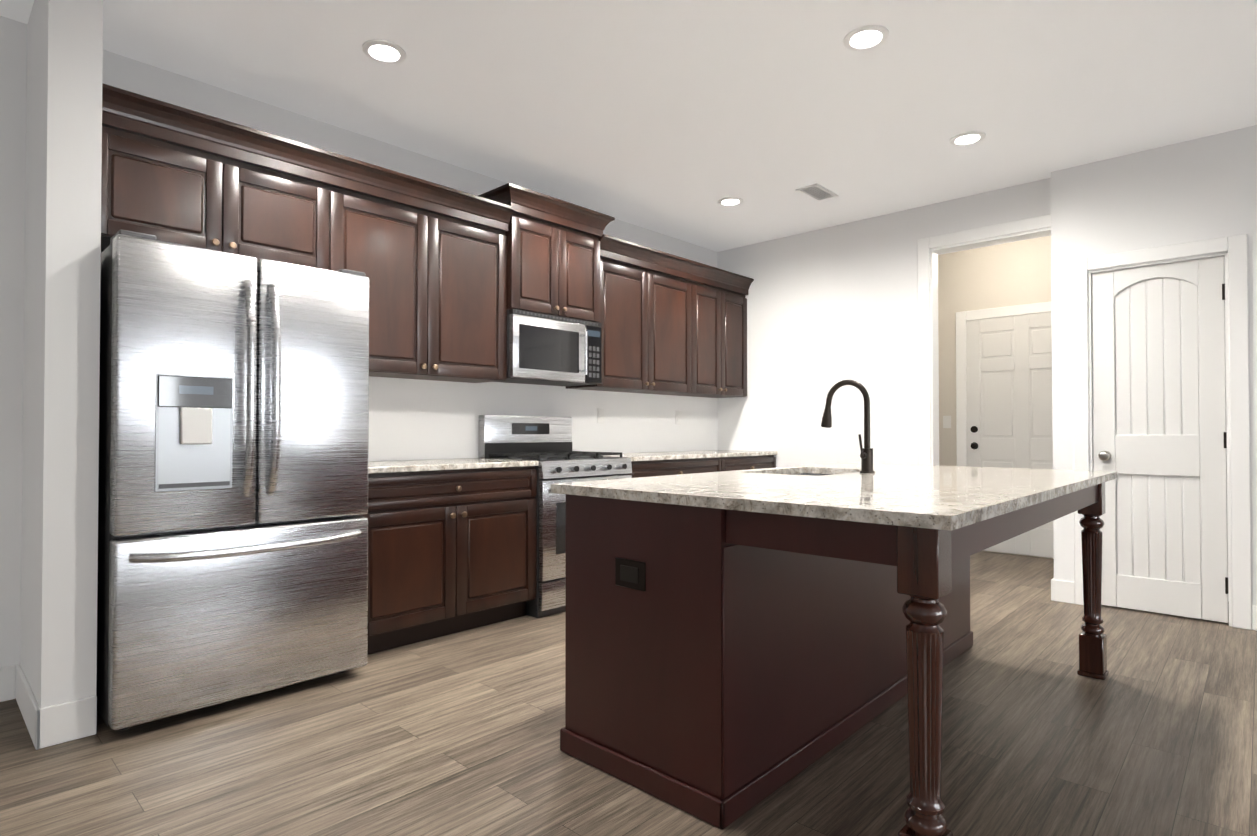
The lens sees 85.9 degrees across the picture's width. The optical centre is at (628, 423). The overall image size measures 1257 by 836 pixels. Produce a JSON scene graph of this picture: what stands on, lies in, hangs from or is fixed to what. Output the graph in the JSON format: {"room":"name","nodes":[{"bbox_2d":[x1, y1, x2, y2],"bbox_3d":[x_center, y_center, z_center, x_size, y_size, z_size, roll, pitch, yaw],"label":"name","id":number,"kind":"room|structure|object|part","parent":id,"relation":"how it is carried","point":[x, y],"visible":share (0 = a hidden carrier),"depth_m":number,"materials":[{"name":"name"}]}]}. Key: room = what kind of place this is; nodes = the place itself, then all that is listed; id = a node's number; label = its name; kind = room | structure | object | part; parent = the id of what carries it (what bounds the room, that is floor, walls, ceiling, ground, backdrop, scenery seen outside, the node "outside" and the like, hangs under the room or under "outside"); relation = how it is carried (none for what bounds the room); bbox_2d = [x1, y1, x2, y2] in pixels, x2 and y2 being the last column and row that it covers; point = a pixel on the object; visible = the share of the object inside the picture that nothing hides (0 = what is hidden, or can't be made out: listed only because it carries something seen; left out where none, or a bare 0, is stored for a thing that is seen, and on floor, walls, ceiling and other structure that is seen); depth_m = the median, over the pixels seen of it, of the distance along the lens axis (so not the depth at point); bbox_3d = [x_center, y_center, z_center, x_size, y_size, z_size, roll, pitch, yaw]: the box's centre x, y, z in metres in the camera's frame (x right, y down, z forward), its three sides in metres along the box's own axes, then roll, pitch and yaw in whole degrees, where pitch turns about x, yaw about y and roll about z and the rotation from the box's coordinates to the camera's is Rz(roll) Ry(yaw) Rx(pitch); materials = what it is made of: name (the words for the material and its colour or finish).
{"room":"kitchen","nodes":[
{"label":"kitchen","id":0,"kind":"room"},
{"bbox_2d":[20,0,102,707],"bbox_3d":[-2.185,-0.267,2.592,0.640,2.750,0.150,-1,-1,43],"label":"wall","id":1,"kind":"structure","parent":0,"point":[59,547],"depth_m":2.38,"materials":[{"name":"paint"}]},
{"bbox_2d":[8,664,51,749],"bbox_3d":[-2.222,1.039,2.496,0.614,0.135,0.017,-1,-1,43],"label":"baseboard","id":2,"kind":"structure","parent":1,"relation":"attached to","point":[37,720],"depth_m":2.41,"materials":[{"name":"white wood"}]},
{"bbox_2d":[0,15,717,666],"bbox_3d":[-1.911,-0.257,3.438,0.120,2.750,8.100,-1,-1,43],"label":"wall","id":3,"kind":"structure","parent":0,"point":[414,419],"depth_m":3.85,"materials":[{"name":"paint"}]},
{"bbox_2d":[0,666,7,701],"bbox_3d":[-3.499,1.028,1.635,0.014,0.135,3.020,-1,-1,43],"label":"baseboard","id":4,"kind":"structure","parent":3,"relation":"attached to","point":[3,670],"depth_m":2.70,"materials":[{"name":"white wood"}]},
{"bbox_2d":[101,87,332,270],"bbox_3d":[-1.919,-1.033,3.108,0.327,0.575,0.946,-1,-1,43],"label":"upper cabinet","id":5,"kind":"object","parent":3,"relation":"attached to","point":[171,174],"depth_m":2.96,"materials":[{"name":"brown wood"}]},
{"bbox_2d":[333,155,508,382],"bbox_3d":[-1.228,-0.788,3.840,0.327,1.045,1.079,-1,-1,43],"label":"upper cabinet","id":6,"kind":"object","parent":3,"relation":"attached to","point":[453,275],"depth_m":3.72,"materials":[{"name":"brown wood"}]},
{"bbox_2d":[481,183,604,326],"bbox_3d":[-0.584,-1.058,4.500,0.365,0.729,0.758,-1,-1,43],"label":"upper cabinet","id":7,"kind":"object","parent":3,"relation":"attached to","point":[557,249],"depth_m":4.34,"materials":[{"name":"brown wood"}]},
{"bbox_3d":[-0.611,-1.297,4.425,0.434,0.255,4.651,-1,-1,43],"label":"cab crown","id":8,"kind":"part","parent":7,"relation":"part of","materials":[{"name":"brown wood"}]},
{"bbox_2d":[494,309,601,385],"bbox_3d":[-0.560,-0.482,4.471,0.424,0.417,0.754,-1,-1,43],"label":"microwave","id":9,"kind":"object","parent":7,"relation":"attached to","point":[547,349],"visible":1,"depth_m":4.32,"materials":[{"name":"grey metal"}]},
{"bbox_2d":[597,408,603,422],"bbox_3d":[-0.213,-0.060,5.148,0.007,0.116,0.072,-1,-1,43],"label":"outlet","id":10,"kind":"object","parent":3,"relation":"attached to","point":[600,411],"depth_m":5.14,"materials":[{"name":"white plastic"}]},
{"bbox_2d":[566,235,700,394],"bbox_3d":[0.050,-0.771,5.199,0.327,1.045,1.128,-1,-1,43],"label":"upper cabinet","id":11,"kind":"object","parent":3,"relation":"attached to","point":[651,333],"depth_m":5.08,"materials":[{"name":"brown wood"}]},
{"bbox_2d":[676,411,680,423],"bbox_3d":[0.431,-0.051,5.832,0.007,0.116,0.072,-1,-1,43],"label":"outlet","id":12,"kind":"object","parent":3,"relation":"attached to","point":[678,413],"depth_m":5.83,"materials":[{"name":"white plastic"}]},
{"bbox_2d":[676,263,748,397],"bbox_3d":[0.646,-0.763,5.833,0.327,1.045,0.869,-1,-1,43],"label":"upper cabinet","id":13,"kind":"object","parent":3,"relation":"attached to","point":[723,300],"depth_m":5.77,"materials":[{"name":"brown wood"}]},
{"bbox_2d":[0,551,1256,835],"bbox_3d":[1.422,1.142,1.329,7.840,0.100,9.620,-1,-1,43],"label":"floor","id":14,"kind":"structure","parent":0,"point":[1154,733],"depth_m":2.25,"materials":[{"name":"brown wood"}]},
{"bbox_2d":[96,229,368,729],"bbox_3d":[-1.711,0.219,2.894,0.848,1.785,0.910,-1,-1,43],"label":"refrigerator","id":15,"kind":"object","parent":14,"relation":"on","point":[233,473],"visible":1,"depth_m":2.57,"materials":[{"name":"grey metal"}]},
{"bbox_2d":[358,458,538,654],"bbox_3d":[-1.109,0.667,3.713,0.650,0.910,1.072,-1,-1,43],"label":"base cabinet","id":16,"kind":"object","parent":14,"relation":"on","point":[451,546],"visible":0.77,"depth_m":3.49,"materials":[{"name":"brown wood"}]},
{"bbox_2d":[368,458,538,473],"bbox_3d":[-1.115,0.227,3.725,0.632,0.030,1.072,-1,-1,43],"label":"countertop","id":17,"kind":"structure","parent":16,"relation":"on","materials":[{"name":"stone"}]},
{"bbox_2d":[478,415,631,617],"bbox_3d":[-0.450,0.538,4.354,0.715,1.185,0.754,-1,-1,43],"label":"range","id":18,"kind":"object","parent":14,"relation":"on","point":[545,442],"visible":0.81,"depth_m":4.11,"materials":[{"name":"grey metal"}]},
{"bbox_2d":[628,458,730,477],"bbox_3d":[0.155,0.699,5.080,0.617,0.880,1.129,-1,-1,43],"label":"base cabinet","id":19,"kind":"object","parent":14,"relation":"on","point":[647,464],"depth_m":4.88,"materials":[{"name":"brown wood"}]},
{"bbox_2d":[603,450,777,461],"bbox_3d":[0.414,0.248,5.350,0.632,0.030,1.869,-1,-1,43],"label":"countertop","id":20,"kind":"structure","parent":19,"relation":"on","point":[670,456],"depth_m":5.17,"materials":[{"name":"beige stone"}]},
{"bbox_2d":[731,454,776,470],"bbox_3d":[0.751,0.707,5.713,0.617,0.880,0.870,-1,-1,43],"label":"base cabinet","id":21,"kind":"object","parent":14,"relation":"on","point":[764,460],"depth_m":5.59,"materials":[{"name":"brown wood"}]},
{"bbox_2d":[560,480,1109,835],"bbox_3d":[0.955,0.674,2.647,1.230,0.869,2.158,-1,-1,43],"label":"kitchen island","id":22,"kind":"object","parent":14,"relation":"on","point":[739,644],"depth_m":2.02,"materials":[{"name":"brown wood"}]},
{"bbox_2d":[551,464,1116,531],"bbox_3d":[0.956,0.224,2.641,1.280,0.030,2.195,-1,-1,43],"label":"island countertop","id":23,"kind":"structure","parent":22,"relation":"on","point":[934,498],"depth_m":2.06,"materials":[{"name":"beige stone"}]},
{"bbox_2d":[789,473,832,475],"bbox_3d":[0.818,0.346,3.033,0.392,0.203,0.592,-1,-1,43],"label":"sink","id":24,"kind":"object","parent":23,"relation":"in","point":[815,474],"depth_m":3.32,"materials":[{"name":"silver metal"}]},
{"bbox_2d":[821,380,874,472],"bbox_3d":[0.948,0.010,2.949,0.243,0.405,0.092,-1,-1,43],"label":"faucet","id":25,"kind":"object","parent":23,"relation":"on","point":[866,455],"depth_m":2.89,"materials":[{"name":"black metal"}]},
{"bbox_2d":[0,0,1256,254],"bbox_3d":[1.422,-1.708,1.365,7.840,0.100,9.620,-1,-1,43],"label":"ceiling","id":26,"kind":"structure","parent":0,"point":[678,118],"depth_m":3.27,"materials":[{"name":"paint"}]},
{"bbox_2d":[362,40,405,63],"bbox_3d":[-1.075,-1.632,2.972,0.183,0.009,0.183,0,-1,-2],"label":"recessed light","id":27,"kind":"object","parent":26,"relation":"in","point":[382,51],"depth_m":2.96,"materials":[{"name":"white"}]},
{"bbox_2d":[718,197,742,205],"bbox_3d":[0.741,-1.608,4.902,0.183,0.009,0.183,0,-1,-2],"label":"recessed light","id":28,"kind":"object","parent":26,"relation":"in","point":[729,201],"depth_m":4.89,"materials":[{"name":"white"}]},
{"bbox_2d":[796,183,838,201],"bbox_3d":[1.319,-1.611,4.715,0.160,0.008,0.320,-1,-1,43],"label":"ceiling vent","id":29,"kind":"object","parent":26,"relation":"in","point":[817,192],"visible":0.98,"depth_m":4.71,"materials":[{"name":"white metal"}]},
{"bbox_2d":[843,25,888,50],"bbox_3d":[1.008,-1.634,2.866,0.183,0.009,0.183,0,-1,-2],"label":"recessed light","id":30,"kind":"object","parent":26,"relation":"in","point":[865,37],"depth_m":2.86,"materials":[{"name":"white"}]},
{"bbox_2d":[950,131,985,145],"bbox_3d":[1.933,-1.621,3.849,0.183,0.009,0.183,0,-1,-2],"label":"recessed light","id":31,"kind":"object","parent":26,"relation":"in","point":[972,137],"depth_m":3.84,"materials":[{"name":"white"}]},
{"bbox_2d":[717,177,1050,466],"bbox_3d":[1.850,-0.232,5.378,2.700,2.750,0.120,-1,-1,43],"label":"wall","id":32,"kind":"structure","parent":0,"point":[828,308],"depth_m":5.44,"materials":[{"name":"paint"}]},
{"bbox_2d":[917,214,1050,465],"bbox_3d":[2.510,-0.117,4.746,0.875,2.505,0.140,-1,-1,43],"label":"door frame","id":33,"kind":"structure","parent":32,"relation":"attached to","point":[928,250],"depth_m":4.95,"materials":[{"name":"white wood"}]},
{"bbox_2d":[938,236,1053,558],"bbox_3d":[3.438,-0.224,5.972,4.200,2.750,0.120,-1,-1,43],"label":"wall","id":34,"kind":"structure","parent":0,"point":[1007,274],"depth_m":6.16,"materials":[{"name":"paint"}]},
{"bbox_2d":[943,416,950,427],"bbox_3d":[2.979,-0.015,6.313,0.072,0.116,0.008,-1,-1,43],"label":"light switch","id":35,"kind":"object","parent":34,"relation":"attached to","point":[946,419],"depth_m":6.31,"materials":[{"name":"white plastic"}]},
{"bbox_2d":[956,301,1053,557],"bbox_3d":[3.417,0.057,5.866,1.080,2.185,0.057,-1,-1,43],"label":"entry door","id":36,"kind":"structure","parent":34,"relation":"in","point":[1003,387],"depth_m":5.96,"materials":[{"name":"white wood"}]},
{"bbox_2d":[1050,164,1088,581],"bbox_3d":[2.865,-0.245,4.348,0.190,2.750,0.230,-1,-1,43],"label":"wall","id":37,"kind":"structure","parent":0,"point":[1068,215],"depth_m":4.29,"materials":[{"name":"paint"}]},
{"bbox_2d":[1086,125,1256,604],"bbox_3d":[4.650,-0.266,2.670,4.710,2.750,0.230,-1,-1,43],"label":"wall","id":38,"kind":"structure","parent":0,"point":[1173,194],"depth_m":3.88,"materials":[{"name":"paint"}]},
{"bbox_2d":[1072,234,1251,629],"bbox_3d":[3.116,0.045,3.988,0.815,2.160,0.146,-1,-1,43],"label":"pantry door","id":39,"kind":"structure","parent":38,"relation":"in","point":[1160,395],"depth_m":3.95,"materials":[{"name":"white wood"}]},
{"bbox_2d":[1252,605,1256,630],"bbox_3d":[4.825,1.037,2.321,3.940,0.135,0.014,-1,-1,43],"label":"baseboard","id":40,"kind":"structure","parent":38,"relation":"attached to","point":[1254,607],"depth_m":3.66,"materials":[{"name":"white wood"}]},
{"bbox_2d":[1224,259,1227,542],"bbox_3d":[3.632,-0.243,4.540,1.065,2.750,0.100,-1,-1,43],"label":"wall","id":41,"kind":"structure","parent":0,"point":[1226,425],"depth_m":4.31,"materials":[{"name":"paint"}]}
]}

